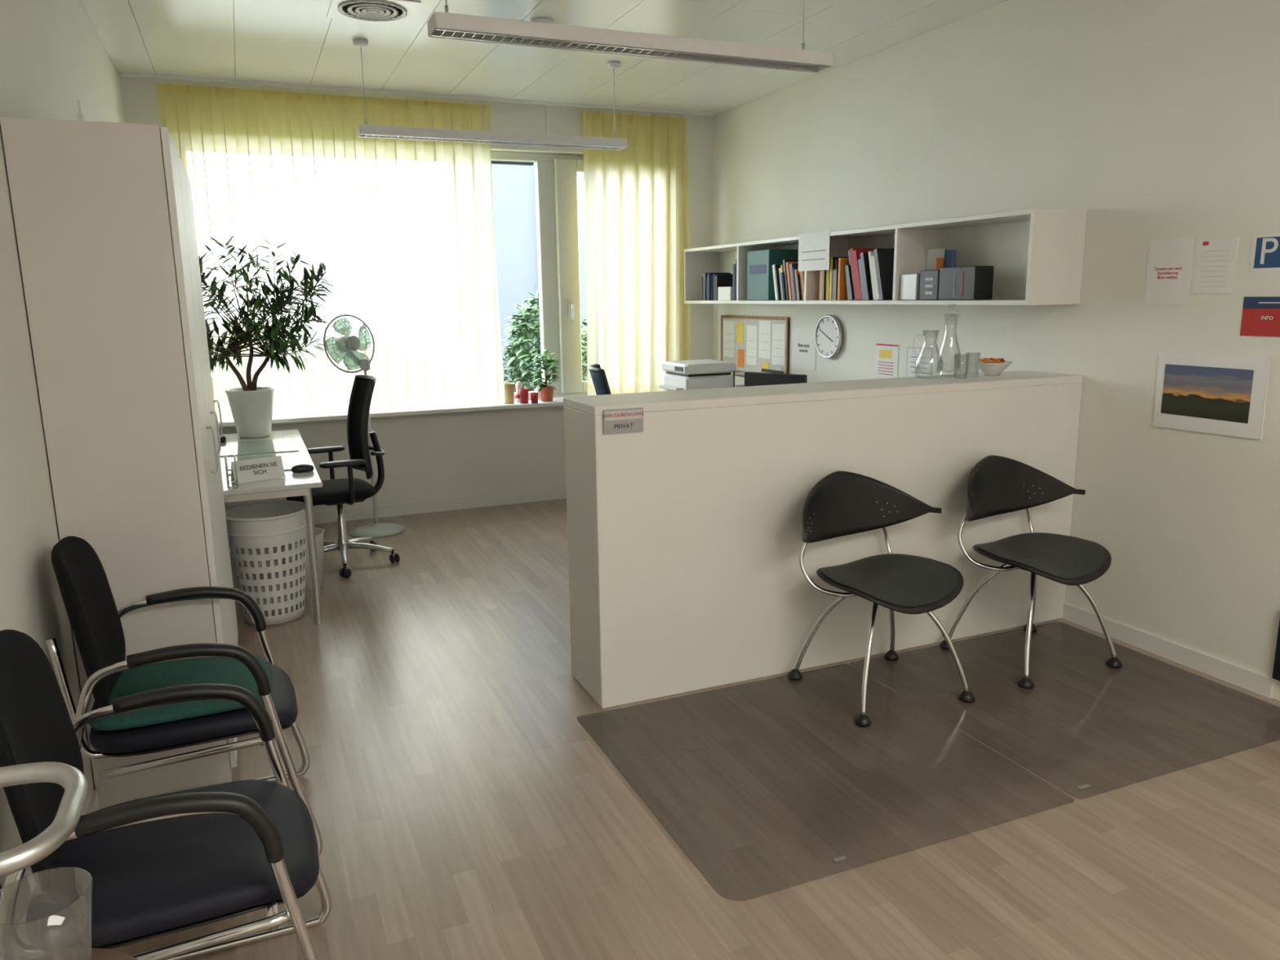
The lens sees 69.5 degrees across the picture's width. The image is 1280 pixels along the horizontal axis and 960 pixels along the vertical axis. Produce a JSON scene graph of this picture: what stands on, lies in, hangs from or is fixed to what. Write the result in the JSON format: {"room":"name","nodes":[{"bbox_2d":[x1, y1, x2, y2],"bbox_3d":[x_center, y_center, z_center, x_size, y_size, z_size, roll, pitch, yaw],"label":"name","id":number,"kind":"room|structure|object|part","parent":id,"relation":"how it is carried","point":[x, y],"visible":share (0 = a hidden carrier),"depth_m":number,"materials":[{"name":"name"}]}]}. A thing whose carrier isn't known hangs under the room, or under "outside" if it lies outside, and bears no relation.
{"room":"office reception area","nodes":[
{"label":"office reception area","id":0,"kind":"room"},
{"bbox_2d":[0,0,124,959],"bbox_3d":[-1.670,-0.374,2.248,0.150,3.100,9.000,-6,12,-22],"label":"wall","id":1,"kind":"structure","parent":0,"point":[52,55],"depth_m":2.62,"materials":[{"name":"paint"}]},
{"bbox_2d":[43,790,100,955],"bbox_3d":[-1.544,1.112,2.507,0.012,0.080,8.550,-6,12,-22],"label":"baseboard","id":2,"kind":"structure","parent":1,"relation":"attached to","point":[94,805],"depth_m":2.89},
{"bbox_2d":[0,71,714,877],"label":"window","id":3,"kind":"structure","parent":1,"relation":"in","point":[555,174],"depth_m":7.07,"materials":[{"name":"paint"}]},
{"bbox_2d":[156,80,505,419],"bbox_3d":[-2.036,-1.552,6.411,2.147,2.155,0.062,-6,12,-22],"label":"curtain","id":4,"kind":"object","parent":3,"relation":"hanging from","point":[404,231],"visible":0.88,"depth_m":6.42,"materials":[{"name":"yellow fabric"}]},
{"bbox_3d":[-1.318,-2.700,6.500,4.120,0.020,0.030,-6,12,-22],"label":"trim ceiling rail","id":5,"kind":"part","parent":3,"relation":"part of","materials":[{"name":"white metal"}]},
{"bbox_2d":[581,108,690,395],"bbox_3d":[-0.013,-1.750,7.249,0.892,2.155,0.062,-6,12,-22],"label":"curtain","id":6,"kind":"object","parent":3,"relation":"hanging from","point":[637,195],"visible":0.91,"depth_m":7.23,"materials":[{"name":"yellow fabric"}]},
{"bbox_2d":[217,434,226,442],"bbox_3d":[-2.718,-0.281,5.808,0.200,0.087,0.120,-6,12,-22],"label":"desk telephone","id":7,"kind":"object","parent":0,"point":[223,439],"depth_m":5.80,"materials":[{"name":"black plastic"}]},
{"bbox_2d":[119,75,713,511],"bbox_3d":[-1.377,-1.331,7.005,4.190,3.100,0.300,-6,12,-22],"label":"wall","id":8,"kind":"structure","parent":0,"point":[455,455],"depth_m":7.02,"materials":[{"name":"paint"}]},
{"bbox_2d":[215,398,563,427],"bbox_3d":[-1.333,-0.544,6.966,3.660,0.030,0.260,-6,12,-22],"label":"window sill","id":9,"kind":"structure","parent":8,"relation":"attached to","point":[556,402],"depth_m":6.74,"materials":[{"name":"white stone"}]},
{"bbox_2d":[503,382,515,404],"bbox_3d":[-1.009,-0.664,7.073,0.105,0.153,0.105,-6,12,-22],"label":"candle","id":10,"kind":"object","parent":9,"relation":"on","point":[508,387],"visible":0.9,"depth_m":7.04,"materials":[{"name":"yellow wax"}]},
{"bbox_2d":[515,380,522,402],"bbox_3d":[-0.936,-0.688,7.155,0.074,0.165,0.074,-6,12,-22],"label":"figurine","id":11,"kind":"object","parent":9,"relation":"on","point":[518,384],"visible":0.74,"depth_m":7.13,"materials":[{"name":"white ceramic"}]},
{"bbox_2d":[519,388,528,403],"bbox_3d":[-0.888,-0.644,7.074,0.070,0.110,0.070,-6,12,-22],"label":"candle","id":12,"kind":"object","parent":9,"relation":"on","point":[523,392],"visible":1,"depth_m":7.05,"materials":[{"name":"red wax"}]},
{"bbox_2d":[530,391,537,403],"bbox_3d":[-0.809,-0.630,7.072,0.060,0.080,0.060,-6,12,-22],"label":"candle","id":13,"kind":"object","parent":9,"relation":"on","point":[534,396],"visible":1,"depth_m":7.05,"materials":[{"name":"red wax"}]},
{"bbox_2d":[531,348,560,401],"bbox_3d":[-0.728,-0.815,7.171,0.242,0.402,0.240,-6,12,-22],"label":"potted houseplant","id":14,"kind":"object","parent":9,"relation":"on","point":[546,392],"visible":1,"depth_m":7.14,"materials":[{"name":"plant"}]},
{"bbox_2d":[313,487,566,524],"bbox_3d":[-1.294,0.172,7.159,4.164,0.090,0.012,-6,12,-22],"label":"baseboard","id":15,"kind":"structure","parent":8,"relation":"attached to","point":[453,504],"depth_m":7.06,"materials":[{"name":"white wood"}]},
{"bbox_2d":[546,105,559,151],"bbox_3d":[-0.652,-2.630,6.891,0.090,0.330,0.020,-6,12,-22],"label":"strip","id":16,"kind":"object","parent":8,"relation":"attached to","point":[552,111],"visible":0.64,"depth_m":6.87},
{"bbox_2d":[79,0,1008,115],"bbox_3d":[0.334,-2.027,2.713,4.190,0.100,8.550,-6,12,-22],"label":"ceiling","id":17,"kind":"structure","parent":0,"point":[293,42],"depth_m":5.16,"materials":[{"name":"paint"}]},
{"bbox_2d":[326,0,421,25],"bbox_3d":[-1.315,-2.309,4.540,0.400,0.014,0.400,-6,12,-22],"label":"ceiling vent","id":18,"kind":"object","parent":17,"relation":"in","point":[388,11],"depth_m":4.53,"materials":[{"name":"white metal"}]},
{"bbox_2d":[352,38,627,150],"bbox_3d":[-0.843,-2.246,5.421,1.602,0.500,0.130,-6,12,-22],"label":"pendant lamp","id":19,"kind":"object","parent":17,"relation":"hanging from","point":[363,131],"visible":1,"depth_m":5.40,"materials":[{"name":"white metal"}]},
{"bbox_2d":[530,17,553,23],"bbox_3d":[-0.507,-2.359,4.781,0.120,0.035,0.120,-6,12,-22],"label":"ceiling sensor","id":20,"kind":"object","parent":17,"relation":"attached to","point":[536,20],"depth_m":4.73,"materials":[{"name":"white plastic"}]},
{"bbox_2d":[426,0,834,72],"bbox_3d":[0.017,-1.849,3.402,1.592,0.510,0.130,-6,12,-22],"label":"pendant lamp","id":21,"kind":"object","parent":17,"relation":"hanging from","point":[446,25],"visible":1,"depth_m":3.38,"materials":[{"name":"white metal"}]},
{"bbox_2d":[111,498,1279,959],"bbox_3d":[0.350,0.999,3.390,4.490,0.100,9.000,-6,12,-22],"label":"floor","id":22,"kind":"structure","parent":0,"point":[463,807],"depth_m":2.90,"materials":[{"name":"brown wood"}]},
{"bbox_2d":[30,947,137,959],"bbox_3d":[-0.845,1.059,1.344,0.310,0.620,0.310,-6,12,-22],"label":"side table","id":23,"kind":"object","parent":22,"relation":"on","point":[90,953],"visible":1,"depth_m":1.41,"materials":[{"name":"brown wood"}]},
{"bbox_2d":[0,99,238,808],"bbox_3d":[-1.832,-0.159,3.476,0.442,2.200,1.430,-6,12,-22],"label":"tall cabinet","id":24,"kind":"object","parent":22,"relation":"on","point":[104,214],"depth_m":2.78,"materials":[{"name":"laminate"}]},
{"bbox_3d":[-1.691,-1.100,2.790,0.015,0.090,0.050,-6,12,-22],"label":"cabinet top bracket","id":25,"kind":"part","parent":24,"relation":"part of","materials":[{"name":"white metal"}]},
{"bbox_2d":[0,629,331,959],"bbox_3d":[-0.991,0.763,1.965,0.620,0.959,0.606,-6,12,-22],"label":"armchair","id":26,"kind":"object","parent":22,"relation":"on","point":[141,869],"visible":0.91,"depth_m":1.84,"materials":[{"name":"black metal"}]},
{"bbox_2d":[45,536,323,857],"bbox_3d":[-1.316,0.618,2.715,0.620,0.959,0.606,-6,12,-22],"label":"armchair","id":27,"kind":"object","parent":22,"relation":"on","point":[95,618],"visible":0.82,"depth_m":2.55,"materials":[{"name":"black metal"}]},
{"bbox_2d":[225,500,306,625],"bbox_3d":[-1.894,0.424,4.719,0.424,0.566,0.424,-6,12,-22],"label":"basket","id":28,"kind":"object","parent":22,"relation":"on","point":[262,526],"visible":0.82,"depth_m":4.61,"materials":[{"name":"white plastic"}]},
{"bbox_2d":[217,429,323,624],"bbox_3d":[-2.330,0.226,5.332,0.840,0.730,2.060,-6,12,-22],"label":"desk","id":29,"kind":"object","parent":22,"relation":"on","point":[295,484],"visible":0.34,"depth_m":4.56,"materials":[{"name":"metal"}]},
{"bbox_2d":[224,454,238,488],"bbox_3d":[-1.946,-0.043,4.394,0.048,0.153,0.089,-6,12,-22],"label":"stand","id":30,"kind":"object","parent":29,"relation":"on","point":[234,456],"visible":1,"depth_m":4.36,"materials":[{"name":"metal"}]},
{"bbox_2d":[231,455,285,484],"bbox_3d":[-1.895,-0.054,4.570,0.251,0.104,0.082,-11,15,-41],"label":"sign","id":31,"kind":"object","parent":29,"relation":"on","point":[268,468],"visible":1,"depth_m":4.55,"materials":[{"name":"paper"}]},
{"bbox_2d":[219,438,298,457],"bbox_3d":[-2.313,-0.200,5.584,0.440,0.006,0.530,-6,12,-22],"label":"desk pad","id":32,"kind":"object","parent":29,"relation":"on","point":[286,445],"depth_m":5.55,"materials":[{"name":"white paper"}]},
{"bbox_2d":[227,452,306,475],"bbox_3d":[-2.032,-0.091,5.024,0.390,0.006,0.540,-6,12,-22],"label":"desk pad","id":33,"kind":"object","parent":29,"relation":"on","point":[291,460],"depth_m":5.12,"materials":[{"name":"white paper"}]},
{"bbox_2d":[198,234,339,438],"bbox_3d":[-2.445,-0.929,5.939,1.002,1.300,0.546,-6,12,-22],"label":"potted plant","id":34,"kind":"object","parent":29,"relation":"on","point":[251,406],"visible":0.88,"depth_m":5.90,"materials":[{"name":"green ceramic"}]},
{"bbox_2d":[291,463,313,472],"bbox_3d":[-1.744,-0.062,4.767,0.110,0.039,0.064,-6,12,-22],"label":"computer mouse","id":35,"kind":"object","parent":29,"relation":"on","point":[304,468],"visible":1,"depth_m":4.74,"materials":[{"name":"black plastic"}]},
{"bbox_2d":[282,527,324,590],"bbox_3d":[-1.918,0.450,5.256,0.256,0.310,0.256,-6,12,-22],"label":"waste bin","id":36,"kind":"object","parent":22,"relation":"on","point":[319,531],"visible":0.41,"depth_m":5.20,"materials":[{"name":"white plastic"}]},
{"bbox_2d":[286,374,399,577],"bbox_3d":[-1.842,-0.042,5.587,0.652,1.143,0.675,-6,12,-22],"label":"office chair","id":37,"kind":"object","parent":22,"relation":"on","point":[350,491],"visible":0.86,"depth_m":5.64,"materials":[{"name":"fabric"}]},
{"bbox_2d":[323,314,404,537],"bbox_3d":[-1.876,-0.377,6.337,0.408,1.506,0.379,-2,11,-5],"label":"pedestal fan","id":38,"kind":"object","parent":22,"relation":"on","point":[347,344],"visible":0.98,"depth_m":6.24,"materials":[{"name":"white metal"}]},
{"bbox_2d":[588,364,611,395],"bbox_3d":[-0.024,-0.033,5.202,0.655,1.223,0.679,-6,12,-22],"label":"office chair","id":39,"kind":"object","parent":22,"relation":"on","point":[598,376],"visible":0.07,"depth_m":4.94,"materials":[{"name":"fabric"}]},
{"bbox_2d":[563,370,1082,708],"bbox_3d":[0.895,0.174,4.158,2.450,1.200,0.372,-6,12,-22],"label":"reception counter","id":40,"kind":"object","parent":22,"relation":"on","point":[685,542],"depth_m":3.82,"materials":[{"name":"white laminate"}]},
{"bbox_2d":[602,407,644,434],"bbox_3d":[-0.062,-0.221,3.453,0.162,0.090,0.011,-6,12,-22],"label":"sign","id":41,"kind":"object","parent":40,"relation":"attached to","point":[627,420],"visible":1,"depth_m":3.45,"materials":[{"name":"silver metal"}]},
{"bbox_2d":[973,357,1012,375],"bbox_3d":[1.688,-0.545,4.424,0.180,0.081,0.180,-6,12,-22],"label":"candy bowl","id":42,"kind":"object","parent":40,"relation":"on","point":[988,366],"visible":1,"depth_m":4.38,"materials":[{"name":"white ceramic"}]},
{"bbox_2d":[577,664,1074,901],"bbox_3d":[0.571,0.969,3.256,1.260,0.006,1.235,-6,12,-22],"label":"chair mat","id":43,"kind":"object","parent":22,"relation":"on","point":[839,858],"visible":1,"depth_m":3.12,"materials":[{"name":"plastic"}]},
{"bbox_2d":[787,471,975,727],"bbox_3d":[0.941,0.428,3.690,0.731,0.877,0.534,-6,12,-22],"label":"chair","id":44,"kind":"object","parent":43,"relation":"on","point":[842,503],"visible":1,"depth_m":3.75,"materials":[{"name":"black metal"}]},
{"bbox_2d":[849,621,1279,799],"bbox_3d":[1.729,0.855,3.736,1.242,0.006,1.235,-6,12,-22],"label":"chair mat","id":45,"kind":"object","parent":22,"relation":"on","point":[1266,709],"visible":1,"depth_m":3.62,"materials":[{"name":"plastic"}]},
{"bbox_2d":[939,455,1122,688],"bbox_3d":[1.686,0.355,3.999,0.731,0.877,0.534,-6,12,-22],"label":"chair","id":46,"kind":"object","parent":45,"relation":"on","point":[997,485],"visible":0.97,"depth_m":4.06,"materials":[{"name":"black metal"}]},
{"bbox_3d":[0.941,0.020,6.124,0.800,0.730,3.120,-6,12,-22],"label":"desk","id":47,"kind":"object","parent":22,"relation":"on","visible":0},
{"bbox_2d":[658,359,736,391],"bbox_3d":[0.408,-0.666,6.735,0.450,0.389,0.420,-6,12,-22],"label":"printer","id":48,"kind":"object","parent":47,"relation":"on","point":[685,375],"visible":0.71,"depth_m":6.57,"materials":[{"name":"white plastic"}]},
{"bbox_2d":[733,368,783,386],"bbox_3d":[0.862,-0.640,6.748,0.250,0.319,0.300,-6,12,-22],"label":"tray","id":49,"kind":"object","parent":47,"relation":"on","point":[767,371],"visible":0.12,"depth_m":6.78,"materials":[{"name":"black plastic"}]},
{"bbox_2d":[744,371,807,386],"bbox_3d":[0.906,-0.539,6.163,0.480,0.349,0.210,9,15,41],"label":"computer monitor","id":50,"kind":"object","parent":47,"relation":"on","point":[751,379],"visible":0.26,"depth_m":6.13,"materials":[{"name":"black plastic"}]},
{"bbox_2d":[713,0,1279,701],"bbox_3d":[2.323,-0.765,3.904,0.150,3.100,9.000,-6,12,-22],"label":"wall","id":51,"kind":"structure","parent":0,"point":[1154,119],"depth_m":4.19,"materials":[{"name":"paint"}]},
{"bbox_2d":[720,315,790,373],"bbox_3d":[0.871,-1.035,7.118,0.020,0.450,1.020,-6,12,-22],"label":"notice board","id":52,"kind":"object","parent":51,"relation":"attached to","point":[753,343],"visible":0.75,"depth_m":7.07,"materials":[{"name":"grey paper"}]},
{"bbox_2d":[791,327,816,370],"bbox_3d":[1.152,-0.923,6.487,0.004,0.290,0.300,-6,12,-22],"label":"notice","id":53,"kind":"object","parent":51,"relation":"attached to","point":[803,344],"visible":1,"depth_m":6.48,"materials":[{"name":"paper"}]},
{"bbox_2d":[814,315,844,358],"bbox_3d":[1.263,-0.958,6.169,0.036,0.290,0.290,-6,12,-22],"label":"wall clock","id":54,"kind":"object","parent":51,"relation":"attached to","point":[829,333],"visible":1,"depth_m":6.14,"materials":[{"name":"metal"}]},
{"bbox_2d":[684,208,1087,305],"bbox_3d":[1.206,-1.333,5.844,0.319,0.425,3.600,-6,12,-22],"label":"wall shelf","id":55,"kind":"object","parent":51,"relation":"attached to","point":[1036,255],"visible":0.76,"depth_m":4.80,"materials":[{"name":"white laminate"}]},
{"bbox_2d":[717,286,733,300],"bbox_3d":[0.669,-1.395,6.905,0.090,0.100,0.200,-6,12,-22],"label":"box","id":56,"kind":"object","parent":55,"relation":"on","point":[724,293],"visible":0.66,"depth_m":6.87,"materials":[{"name":"white cardboard"}]},
{"bbox_2d":[746,248,797,300],"bbox_3d":[0.921,-1.429,6.444,0.232,0.340,0.300,-6,12,-22],"label":"storage box","id":57,"kind":"object","parent":55,"relation":"on","point":[760,281],"visible":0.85,"depth_m":6.33,"materials":[{"name":"teal cardboard"}]},
{"bbox_2d":[701,248,894,300],"bbox_3d":[1.028,-1.369,6.233,0.246,0.302,2.275,-6,12,-22],"label":"books","id":58,"kind":"object","parent":55,"relation":"in","point":[867,273],"visible":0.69,"depth_m":5.55,"materials":[{"name":"multicoloured paper"}]},
{"bbox_2d":[798,230,830,271],"bbox_3d":[1.076,-1.415,5.716,0.002,0.230,0.340,-6,12,-22],"label":"paper","id":59,"kind":"object","parent":55,"relation":"attached to","point":[813,247],"visible":1,"depth_m":5.71,"materials":[{"name":"white paper"}]},
{"bbox_2d":[899,273,919,300],"bbox_3d":[1.504,-1.046,4.999,0.130,0.140,0.140,-6,12,-22],"label":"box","id":60,"kind":"object","parent":55,"relation":"on","point":[909,286],"visible":0.71,"depth_m":4.96,"materials":[{"name":"white cardboard"}]},
{"bbox_2d":[926,248,955,270],"bbox_3d":[1.620,-1.112,4.987,0.026,0.270,0.230,-6,12,-22],"label":"stack","id":61,"kind":"object","parent":55,"relation":"in","point":[937,259],"visible":0.36,"depth_m":4.97,"materials":[{"name":"paper"}]},
{"bbox_2d":[919,266,994,300],"bbox_3d":[1.619,-1.009,4.741,0.122,0.165,0.410,-6,12,-22],"label":"binders","id":62,"kind":"object","parent":55,"relation":"in","point":[962,282],"visible":1,"depth_m":4.64,"materials":[{"name":"cardboard"}]},
{"bbox_2d":[874,342,898,377],"bbox_3d":[1.513,-0.733,5.662,0.004,0.210,0.220,-6,12,-22],"label":"notice","id":63,"kind":"object","parent":51,"relation":"attached to","point":[886,355],"visible":0.98,"depth_m":5.66,"materials":[{"name":"paper"}]},
{"bbox_2d":[906,346,933,377],"bbox_3d":[1.630,-0.646,5.397,0.005,0.260,0.220,-6,12,-22],"label":"notice","id":64,"kind":"object","parent":51,"relation":"attached to","point":[919,359],"visible":0.69,"depth_m":5.39,"materials":[{"name":"grey paper"}]},
{"bbox_2d":[1062,602,1274,698],"bbox_3d":[1.564,0.407,5.798,0.012,0.080,4.767,-6,12,-22],"label":"baseboard","id":65,"kind":"structure","parent":51,"relation":"attached to","point":[1260,684],"depth_m":4.01,"materials":[{"name":"white wood"}]},
{"bbox_2d":[1143,237,1193,304],"bbox_3d":[2.230,-0.879,3.897,0.004,0.270,0.200,-6,12,-22],"label":"notice","id":66,"kind":"object","parent":51,"relation":"attached to","point":[1169,260],"visible":1,"depth_m":3.89,"materials":[{"name":"paper"}]},
{"bbox_2d":[1152,352,1270,439],"bbox_3d":[2.327,-0.352,3.780,0.008,0.326,0.474,-6,12,-22],"label":"photo","id":67,"kind":"object","parent":51,"relation":"attached to","point":[1207,393],"visible":1,"depth_m":3.76,"materials":[{"name":"paper"}]},
{"bbox_2d":[1160,364,1253,423],"bbox_3d":[2.319,-0.359,3.787,0.001,0.210,0.380,-6,12,-22],"label":"print","id":68,"kind":"object","parent":67,"relation":"attached to","point":[1206,393],"depth_m":3.77},
{"bbox_2d":[1191,236,1239,293],"bbox_3d":[2.310,-0.861,3.708,0.004,0.215,0.170,-6,12,-22],"label":"notice","id":69,"kind":"object","parent":51,"relation":"attached to","point":[1215,258],"visible":1,"depth_m":3.70,"materials":[{"name":"paper"}]},
{"bbox_2d":[1240,296,1279,337],"bbox_3d":[2.436,-0.612,3.462,0.005,0.150,0.360,-6,12,-22],"label":"info sign","id":70,"kind":"object","parent":51,"relation":"attached to","point":[1260,317],"visible":1,"depth_m":3.56,"materials":[{"name":"red paper"}]},
{"bbox_2d":[1249,232,1279,271],"bbox_3d":[2.434,-0.846,3.410,0.005,0.140,0.350,-6,12,-22],"label":"parking sign","id":71,"kind":"object","parent":51,"relation":"attached to","point":[1265,252],"visible":1,"depth_m":3.52,"materials":[{"name":"paper"}]},
{"bbox_2d":[1271,617,1279,680],"bbox_3d":[2.515,0.647,3.537,0.030,0.290,0.133,-6,12,-22],"label":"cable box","id":72,"kind":"object","parent":51,"relation":"attached to","point":[1276,671],"visible":1,"depth_m":3.59,"materials":[{"name":"black plastic"}]},
{"label":"outside","id":73,"kind":"structure","parent":0,"visible":0},
{"bbox_3d":[-2.688,-0.329,11.646,28.000,0.050,8.740,-6,12,-22],"label":"ground","id":74,"kind":"structure","parent":73,"visible":0},
{"bbox_2d":[491,162,586,391],"bbox_3d":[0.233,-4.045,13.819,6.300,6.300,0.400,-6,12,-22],"label":"window","id":75,"kind":"structure","parent":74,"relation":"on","point":[513,186],"depth_m":13.01,"materials":[{"name":"clear glass"}]},
{"bbox_2d":[501,289,587,399],"bbox_3d":[-0.897,-0.863,9.082,1.043,1.955,1.049,-6,12,-22],"label":"bush","id":76,"kind":"object","parent":74,"relation":"on","point":[517,357],"visible":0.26,"depth_m":8.78,"materials":[{"name":"green plant"}]},
{"bbox_2d":[581,317,586,359],"bbox_3d":[-0.378,-0.982,10.166,1.398,1.768,1.242,-6,12,-22],"label":"bush","id":77,"kind":"object","parent":74,"relation":"on","point":[584,323],"visible":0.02,"depth_m":9.90,"materials":[{"name":"green plant"}]}
]}

